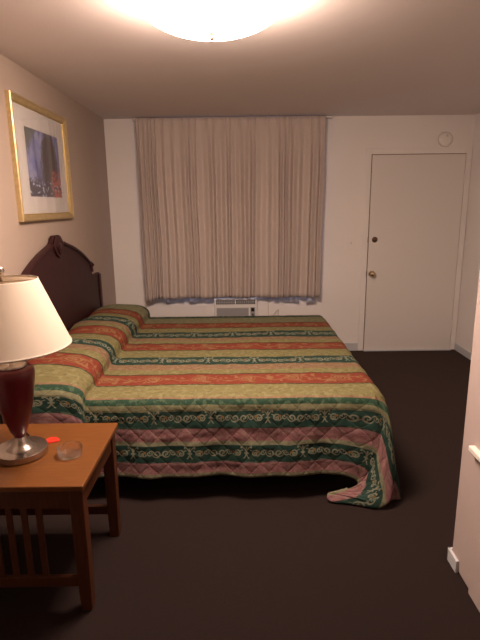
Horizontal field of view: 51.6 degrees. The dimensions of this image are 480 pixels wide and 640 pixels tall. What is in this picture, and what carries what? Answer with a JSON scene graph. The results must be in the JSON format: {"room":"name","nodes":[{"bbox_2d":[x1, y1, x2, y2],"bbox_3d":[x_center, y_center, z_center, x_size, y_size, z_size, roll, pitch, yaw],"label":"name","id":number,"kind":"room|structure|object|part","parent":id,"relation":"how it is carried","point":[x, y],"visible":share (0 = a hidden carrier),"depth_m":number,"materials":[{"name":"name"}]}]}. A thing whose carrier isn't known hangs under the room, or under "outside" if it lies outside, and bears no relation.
{"room":"hotel room","nodes":[
{"label":"hotel room","id":0,"kind":"room"},
{"bbox_2d":[0,54,115,423],"bbox_3d":[-1.356,-0.058,1.912,0.100,2.378,6.560,-1,13,0],"label":"wall","id":1,"kind":"structure","parent":0,"point":[89,231],"depth_m":3.85,"materials":[{"name":"beige paint"}]},
{"bbox_2d":[4,90,73,221],"bbox_3d":[-1.301,-1.040,3.320,0.032,0.726,0.935,-1,13,0],"label":"framed picture","id":2,"kind":"object","parent":1,"relation":"attached to","point":[38,137],"visible":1,"depth_m":3.24,"materials":[{"name":"gold metal"}]},
{"bbox_2d":[24,126,61,197],"bbox_3d":[-1.314,-1.041,3.343,0.002,0.431,0.588,-1,13,0],"label":"print","id":3,"kind":"object","parent":2,"relation":"attached to","point":[41,145],"depth_m":3.31},
{"bbox_2d":[21,235,102,360],"bbox_3d":[-1.266,-0.072,3.564,0.054,1.058,1.968,-1,13,0],"label":"headboard","id":4,"kind":"object","parent":1,"relation":"attached to","point":[64,271],"visible":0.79,"depth_m":3.65,"materials":[{"name":"brown wood"}]},
{"bbox_3d":[-1.264,-0.293,3.067,0.026,0.304,0.647,-1,13,0],"label":"arch moulding","id":5,"kind":"part","parent":4,"relation":"part of","materials":[{"name":"brown wood"}]},
{"bbox_3d":[-1.266,-0.489,3.914,0.026,0.304,0.647,-1,13,0],"label":"arch moulding","id":6,"kind":"part","parent":4,"relation":"part of","materials":[{"name":"brown wood"}]},
{"bbox_3d":[-1.257,-0.094,4.539,0.012,0.660,0.054,-1,13,0],"label":"post","id":7,"kind":"part","parent":4,"relation":"part of","materials":[{"name":"brown wood"}]},
{"bbox_2d":[0,349,479,639],"bbox_3d":[0.521,1.126,2.192,3.825,0.100,6.760,-1,13,0],"label":"floor","id":8,"kind":"structure","parent":0,"point":[226,557],"depth_m":2.25,"materials":[{"name":"carpet"}]},
{"bbox_2d":[0,423,120,609],"bbox_3d":[-0.910,0.815,2.130,0.684,0.568,0.543,-1,13,0],"label":"nightstand","id":9,"kind":"object","parent":8,"relation":"on","point":[50,484],"depth_m":1.93,"materials":[{"name":"orange wood"}]},
{"bbox_2d":[0,266,71,465],"bbox_3d":[-0.901,0.271,1.982,0.471,0.974,0.472,5,14,23],"label":"table lamp","id":10,"kind":"object","parent":9,"relation":"on","point":[31,327],"visible":1,"depth_m":1.89,"materials":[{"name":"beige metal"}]},
{"bbox_2d":[0,362,34,437],"bbox_3d":[-0.901,0.330,1.995,0.168,0.298,0.168,-1,13,0],"label":"lamp base","id":11,"kind":"object","parent":10,"relation":"on","point":[17,381],"depth_m":1.94,"materials":[{"name":"red ceramic"}]},
{"bbox_3d":[-0.907,-0.150,1.884,0.266,0.008,0.266,-1,13,0],"label":"shade trim","id":12,"kind":"part","parent":10,"relation":"part of","materials":[{"name":"beige fabric"}]},
{"bbox_3d":[-0.905,-0.025,1.913,0.470,0.263,0.470,-1,13,0],"label":"lamp shade","id":13,"kind":"part","parent":10,"relation":"part of","materials":[{"name":"white fabric"}]},
{"bbox_3d":[-0.904,0.100,1.942,0.471,0.008,0.471,-1,13,0],"label":"shade trim","id":14,"kind":"part","parent":10,"relation":"part of","materials":[{"name":"beige fabric"}]},
{"bbox_3d":[-0.907,1.018,1.939,0.556,0.042,0.020,-1,13,0],"label":"rail","id":15,"kind":"part","parent":9,"relation":"part of","materials":[{"name":"orange wood"}]},
{"bbox_3d":[-0.813,0.520,2.155,0.062,0.007,0.052,-1,13,0],"label":"red cap","id":16,"kind":"part","parent":9,"relation":"part of","materials":[{"name":"red plastic"}]},
{"bbox_3d":[-0.909,0.914,2.390,0.556,0.042,0.020,-1,13,0],"label":"rail","id":17,"kind":"part","parent":9,"relation":"part of","materials":[{"name":"orange wood"}]},
{"bbox_2d":[57,441,82,459],"bbox_3d":[-0.694,0.533,2.028,0.101,0.036,0.101,-1,13,0],"label":"ashtray","id":18,"kind":"object","parent":9,"relation":"on","point":[69,450],"visible":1,"depth_m":2.03,"materials":[{"name":"clear glass"}]},
{"bbox_3d":[-0.605,0.877,1.915,0.052,0.537,0.052,-1,13,0],"label":"leg","id":19,"kind":"part","parent":9,"relation":"part of","materials":[{"name":"orange wood"}]},
{"bbox_3d":[-0.607,0.776,2.351,0.052,0.537,0.052,-1,13,0],"label":"leg","id":20,"kind":"part","parent":9,"relation":"part of","materials":[{"name":"orange wood"}]},
{"bbox_2d":[103,474,332,477],"bbox_3d":[-0.267,0.472,3.650,1.945,0.535,1.840,-1,13,0],"label":"bed","id":21,"kind":"object","parent":8,"relation":"on","point":[314,474],"visible":0.02,"depth_m":2.90,"materials":[{"name":"grey"}]},
{"bbox_2d":[2,304,400,508],"bbox_3d":[-0.162,0.386,3.621,2.165,0.720,2.323,-1,13,0],"label":"bedspread","id":22,"kind":"object","parent":21,"relation":"on","point":[197,396],"visible":0.92,"depth_m":2.64,"materials":[{"name":"multicoloured fabric"}]},
{"bbox_2d":[0,0,479,118],"bbox_3d":[0.492,-1.288,1.633,3.825,0.100,6.760,-1,13,0],"label":"ceiling","id":23,"kind":"structure","parent":0,"point":[317,57],"depth_m":2.91,"materials":[{"name":"white paint"}]},
{"bbox_2d":[134,0,287,40],"bbox_3d":[-0.115,-1.220,1.996,0.630,0.181,0.630,-1,13,0],"label":"ceiling light","id":24,"kind":"object","parent":23,"relation":"attached to","point":[200,20],"visible":1,"depth_m":1.91,"materials":[{"name":"white glass"}]},
{"bbox_2d":[104,114,475,349],"bbox_3d":[0.497,-0.832,5.157,3.825,2.378,0.100,-1,13,0],"label":"wall","id":25,"kind":"structure","parent":0,"point":[347,138],"depth_m":5.03,"materials":[{"name":"paint"}]},
{"bbox_2d":[204,297,267,315],"bbox_3d":[-0.036,-0.055,5.279,0.680,0.422,0.008,-1,13,0],"label":"trim","id":26,"kind":"structure","parent":25,"relation":"attached to","point":[262,304],"depth_m":5.26,"materials":[{"name":"paint"}]},
{"bbox_2d":[214,297,278,315],"bbox_3d":[0.071,-0.097,5.223,0.681,0.393,0.082,-1,13,0],"label":"air conditioner","id":27,"kind":"object","parent":25,"relation":"attached to","point":[222,306],"visible":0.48,"depth_m":5.19,"materials":[{"name":"white plastic"}]},
{"bbox_2d":[216,300,234,303],"bbox_3d":[-0.151,-0.186,5.175,0.194,0.046,0.004,-1,13,0],"label":"air vent","id":28,"kind":"object","parent":27,"relation":"attached to","point":[217,301],"depth_m":5.17,"materials":[{"name":"grey plastic"}]},
{"bbox_2d":[217,308,248,315],"bbox_3d":[-0.076,-0.042,5.207,0.335,0.174,0.007,-1,13,0],"label":"grille","id":29,"kind":"object","parent":27,"relation":"attached to","point":[220,311],"depth_m":5.19,"materials":[{"name":"grey plastic"}]},
{"bbox_2d":[236,300,254,303],"bbox_3d":[0.058,-0.188,5.175,0.200,0.046,0.004,-1,13,0],"label":"air vent","id":30,"kind":"object","parent":27,"relation":"attached to","point":[237,301],"depth_m":5.17,"materials":[{"name":"grey plastic"}]},
{"bbox_3d":[0.134,-0.049,5.207,0.050,0.178,0.005,-1,13,0],"label":"control panel","id":31,"kind":"part","parent":27,"relation":"part of","materials":[{"name":"grey plastic"}]},
{"bbox_3d":[0.291,-0.105,5.244,0.241,0.393,0.023,-2,13,-6],"label":"power cord","id":32,"kind":"part","parent":27,"relation":"part of","materials":[{"name":"beige plastic"}]},
{"bbox_2d":[347,237,353,248],"bbox_3d":[1.140,-0.791,5.108,0.070,0.115,0.016,-1,13,0],"label":"light switch","id":33,"kind":"object","parent":25,"relation":"attached to","point":[350,243],"visible":1,"depth_m":5.11,"materials":[{"name":"paint"}]},
{"bbox_2d":[344,343,357,350],"bbox_3d":[-0.018,0.304,5.361,2.567,0.085,0.012,-1,13,0],"label":"baseboard","id":34,"kind":"structure","parent":25,"relation":"attached to","point":[350,346],"depth_m":5.35,"materials":[{"name":"grey paint"}]},
{"bbox_2d":[363,348,450,350],"bbox_3d":[1.795,0.321,5.353,0.934,0.012,0.045,-1,13,0],"label":"trim","id":35,"kind":"structure","parent":25,"relation":"attached to","point":[449,348],"depth_m":5.33,"materials":[{"name":"grey paint"}]},
{"bbox_2d":[364,154,465,349],"bbox_3d":[1.782,-0.654,5.104,0.948,2.000,0.086,-1,13,0],"label":"door","id":36,"kind":"structure","parent":25,"relation":"in","point":[416,199],"depth_m":5.11,"materials":[{"name":"white paint"}]},
{"bbox_3d":[1.368,-0.474,5.134,0.066,0.066,0.066,-1,13,0],"label":"knob","id":37,"kind":"part","parent":36,"relation":"part of","materials":[{"name":"gold metal"}]},
{"bbox_2d":[358,147,471,350],"bbox_3d":[1.783,-0.686,5.138,1.046,2.072,0.010,-1,13,0],"label":"trim","id":38,"kind":"structure","parent":25,"relation":"attached to","point":[468,151],"depth_m":5.06,"materials":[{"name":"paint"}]},
{"bbox_2d":[438,132,452,146],"bbox_3d":[2.019,-1.773,4.871,0.142,0.142,0.039,-1,13,0],"label":"smoke detector","id":39,"kind":"object","parent":25,"relation":"attached to","point":[445,139],"visible":1,"depth_m":4.86,"materials":[{"name":"white plastic"}]},
{"bbox_2d":[453,272,479,587],"bbox_3d":[1.673,0.271,0.327,1.500,2.378,3.305,-1,13,0],"label":"wall","id":40,"kind":"structure","parent":0,"point":[469,480],"depth_m":2.00,"materials":[{"name":"beige paint"}]},
{"bbox_2d":[447,547,458,572],"bbox_3d":[1.626,1.036,2.165,1.413,0.060,0.092,-1,13,0],"label":"baseboard","id":41,"kind":"structure","parent":40,"relation":"attached to","point":[452,559],"depth_m":2.15,"materials":[{"name":"grey paint"}]},
{"bbox_2d":[468,487,479,611],"bbox_3d":[0.929,1.085,0.826,0.008,0.585,2.315,-1,13,0],"label":"trim","id":42,"kind":"structure","parent":40,"relation":"attached to","point":[474,582],"depth_m":1.94,"materials":[{"name":"beige paint"}]},
{"bbox_2d":[468,445,479,461],"bbox_3d":[0.917,0.774,0.795,0.026,0.022,2.395,-1,13,0],"label":"trim","id":43,"kind":"structure","parent":40,"relation":"attached to","point":[474,450],"depth_m":1.92,"materials":[{"name":"white paint"}]},
{"bbox_2d":[455,113,479,352],"bbox_3d":[2.364,-0.477,3.522,0.100,2.378,3.255,-1,13,0],"label":"wall","id":44,"kind":"structure","parent":0,"point":[470,265],"depth_m":4.96,"materials":[{"name":"paint"}]},
{"bbox_2d":[454,343,471,359],"bbox_3d":[2.322,0.646,3.782,0.012,0.075,3.255,-1,13,0],"label":"baseboard","id":45,"kind":"structure","parent":44,"relation":"attached to","point":[458,348],"depth_m":5.16,"materials":[{"name":"grey paint"}]},
{"bbox_3d":[-0.069,-1.950,4.807,1.920,0.020,0.071,-1,13,0],"label":"rail","id":46,"kind":"object","parent":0,"visible":0},
{"bbox_2d":[135,115,325,303],"bbox_3d":[-0.079,-1.045,4.957,1.814,1.835,0.109,-1,13,0],"label":"window curtain","id":47,"kind":"object","parent":46,"relation":"hanging from","point":[231,207],"visible":1,"depth_m":4.92,"materials":[{"name":"beige fabric"}]}
]}

